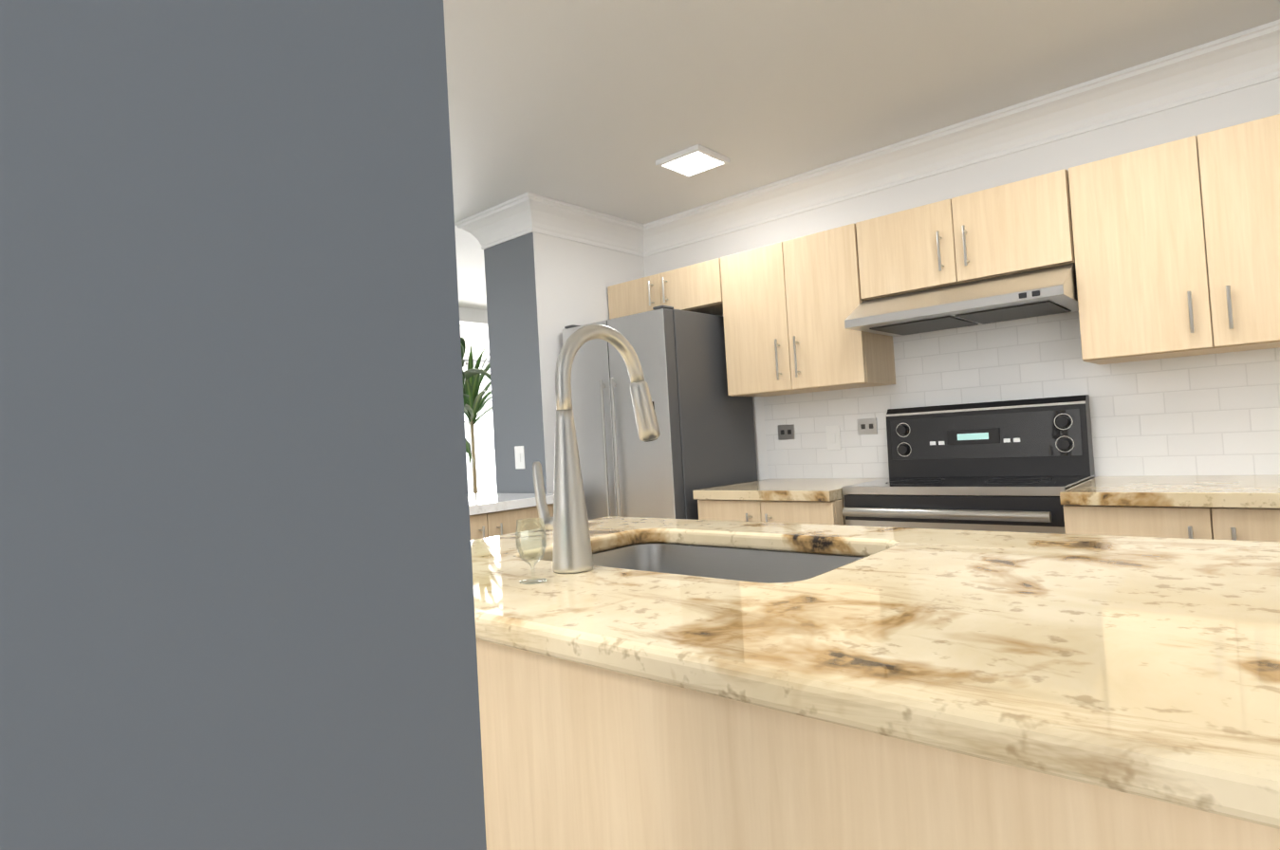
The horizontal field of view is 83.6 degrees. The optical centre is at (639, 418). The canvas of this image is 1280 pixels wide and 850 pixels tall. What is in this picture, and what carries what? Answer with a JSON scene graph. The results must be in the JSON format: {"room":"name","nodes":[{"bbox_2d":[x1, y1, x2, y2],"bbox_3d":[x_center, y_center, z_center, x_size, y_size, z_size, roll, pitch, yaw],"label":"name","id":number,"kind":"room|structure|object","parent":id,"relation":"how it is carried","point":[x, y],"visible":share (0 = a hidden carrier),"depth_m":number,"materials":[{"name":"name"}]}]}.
{"room":"kitchen","nodes":[
{"label":"kitchen","id":0,"kind":"room"},
{"bbox_2d":[0,0,1279,849],"bbox_3d":[-0.646,0.041,2.636,10.300,2.460,9.200,-5,-2,41],"label":"wall","id":1,"kind":"structure","parent":0,"point":[265,265],"depth_m":0.36,"materials":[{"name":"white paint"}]},
{"bbox_2d":[514,445,525,468],"bbox_3d":[-0.611,0.198,3.629,0.072,0.116,0.010,-5,-2,41],"label":"light switch","id":2,"kind":"object","parent":1,"relation":"attached to","point":[519,451],"visible":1,"depth_m":3.62,"materials":[{"name":"white plastic"}]},
{"bbox_2d":[607,273,660,319],"bbox_3d":[0.074,-0.628,3.898,0.372,0.215,0.328,-5,-2,41],"label":"upper cabinet","id":3,"kind":"object","parent":1,"relation":"attached to","point":[640,295],"depth_m":3.77,"materials":[{"name":"brown wood"}]},
{"bbox_2d":[660,258,721,315],"bbox_3d":[0.352,-0.652,3.653,0.370,0.215,0.328,-5,-2,41],"label":"upper cabinet","id":4,"kind":"object","parent":1,"relation":"attached to","point":[696,287],"depth_m":3.52,"materials":[{"name":"brown wood"}]},
{"bbox_2d":[655,144,729,178],"bbox_3d":[0.230,-1.117,3.116,0.230,0.023,0.230,-5,-2,41],"label":"ceiling light panel","id":5,"kind":"object","parent":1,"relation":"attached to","point":[693,160],"visible":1,"depth_m":3.09,"materials":[{"name":"white plastic"}]},
{"bbox_2d":[777,424,795,440],"bbox_3d":[0.724,0.067,3.547,0.092,0.072,0.006,-5,-2,41],"label":"electrical outlet plate","id":6,"kind":"object","parent":1,"relation":"attached to","point":[786,432],"visible":1,"depth_m":3.54,"materials":[{"name":"silver metal"}]},
{"bbox_2d":[717,222,895,396],"bbox_3d":[0.760,-0.461,3.296,0.680,0.664,0.328,-5,-2,41],"label":"upper cabinet","id":7,"kind":"object","parent":1,"relation":"attached to","point":[785,306],"depth_m":3.14,"materials":[{"name":"brown wood"}]},
{"bbox_2d":[856,418,877,434],"bbox_3d":[1.038,0.036,3.269,0.092,0.072,0.006,-5,-2,41],"label":"electrical outlet plate","id":8,"kind":"object","parent":1,"relation":"attached to","point":[867,426],"visible":1,"depth_m":3.27,"materials":[{"name":"silver metal"}]},
{"bbox_2d":[857,167,1077,302],"bbox_3d":[1.292,-0.676,2.821,0.760,0.324,0.328,-5,-2,41],"label":"upper cabinet","id":9,"kind":"object","parent":1,"relation":"attached to","point":[1027,225],"depth_m":2.65,"materials":[{"name":"brown wood"}]},
{"bbox_2d":[844,263,1078,336],"bbox_3d":[1.245,-0.443,2.747,0.756,0.134,0.494,-5,-2,41],"label":"range hood","id":10,"kind":"object","parent":9,"relation":"attached to","point":[1037,293],"visible":1,"depth_m":2.61,"materials":[{"name":"silver metal"}]},
{"bbox_2d":[1070,113,1279,364],"bbox_3d":[1.851,-0.552,2.330,0.700,0.664,0.328,-5,-2,41],"label":"upper cabinet","id":11,"kind":"object","parent":1,"relation":"attached to","point":[1170,250],"depth_m":2.25,"materials":[{"name":"brown wood"}]},
{"bbox_3d":[-0.572,1.319,2.600,10.300,0.100,9.200,-5,-2,41],"label":"floor","id":12,"kind":"structure","parent":0,"visible":0},
{"bbox_2d":[460,325,490,468],"bbox_3d":[-1.358,0.342,4.155,0.874,2.027,0.912,-5,-2,41],"label":"dracaena plant","id":13,"kind":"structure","parent":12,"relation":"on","point":[468,374],"depth_m":4.26,"materials":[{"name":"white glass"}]},
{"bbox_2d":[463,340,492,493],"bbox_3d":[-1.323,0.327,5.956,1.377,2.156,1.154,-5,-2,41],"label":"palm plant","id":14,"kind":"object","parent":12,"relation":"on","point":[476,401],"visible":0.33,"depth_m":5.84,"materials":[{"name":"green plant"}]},
{"bbox_2d":[468,492,553,539],"bbox_3d":[-1.730,0.867,2.326,0.707,0.920,3.452,-5,-2,41],"label":"base cabinet","id":15,"kind":"object","parent":12,"relation":"on","point":[493,514],"depth_m":3.18,"materials":[{"name":"brown wood"}]},
{"bbox_2d":[562,305,757,519],"bbox_3d":[0.120,0.381,3.602,0.665,1.747,0.710,-5,-2,41],"label":"fridge","id":16,"kind":"object","parent":12,"relation":"on","point":[706,438],"visible":0.46,"depth_m":3.33,"materials":[{"name":"grey metal"}]},
{"bbox_2d":[692,478,882,525],"bbox_3d":[0.710,0.748,3.150,0.648,0.920,0.655,-5,-2,41],"label":"base cabinet","id":17,"kind":"object","parent":12,"relation":"on","point":[816,501],"visible":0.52,"depth_m":2.94,"materials":[{"name":"brown wood"}]},
{"bbox_2d":[476,645,1279,849],"bbox_3d":[0.983,0.682,0.667,3.260,0.879,0.986,-5,-2,41],"label":"kitchen island","id":18,"kind":"object","parent":12,"relation":"on","point":[572,759],"depth_m":0.79,"materials":[{"name":"beige wood"}]},
{"bbox_2d":[470,516,1279,842],"bbox_3d":[0.878,0.228,0.728,3.520,0.040,1.024,-5,-2,41],"label":"island countertop","id":19,"kind":"structure","parent":18,"relation":"on","point":[1137,672],"depth_m":0.80,"materials":[{"name":"beige stone"}]},
{"bbox_2d":[515,518,547,584],"bbox_3d":[-0.189,0.231,1.253,0.054,0.108,0.054,-5,-2,41],"label":"wine glass","id":20,"kind":"object","parent":19,"relation":"on","point":[544,534],"visible":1,"depth_m":1.25,"materials":[{"name":"clear glass"}]},
{"bbox_2d":[532,324,660,574],"bbox_3d":[-0.085,0.048,1.453,0.134,0.472,0.304,-5,-2,41],"label":"faucet","id":21,"kind":"object","parent":19,"relation":"on","point":[567,523],"visible":1,"depth_m":1.34,"materials":[{"name":"silver metal"}]},
{"bbox_2d":[550,535,869,580],"bbox_3d":[0.129,0.414,1.512,0.760,0.222,0.521,-5,-2,41],"label":"sink","id":22,"kind":"object","parent":19,"relation":"in","point":[757,561],"depth_m":1.75,"materials":[{"name":"silver metal"}]},
{"bbox_2d":[841,394,1095,534],"bbox_3d":[1.238,0.551,2.693,0.758,1.225,0.613,-5,-2,41],"label":"range","id":23,"kind":"object","parent":12,"relation":"on","point":[1015,466],"visible":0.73,"depth_m":2.71,"materials":[{"name":"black metal"}]},
{"bbox_2d":[1063,504,1279,542],"bbox_3d":[1.810,0.678,2.201,0.721,0.878,0.618,-5,-2,41],"label":"base cabinet","id":24,"kind":"object","parent":12,"relation":"on","point":[1256,525],"depth_m":2.03,"materials":[{"name":"brown wood"}]},
{"bbox_2d":[1059,474,1279,508],"bbox_3d":[2.036,0.196,1.968,1.428,0.040,0.636,-5,-2,41],"label":"countertop","id":25,"kind":"structure","parent":24,"relation":"on","point":[1146,491],"depth_m":2.11,"materials":[{"name":"beige stone"}]}
]}

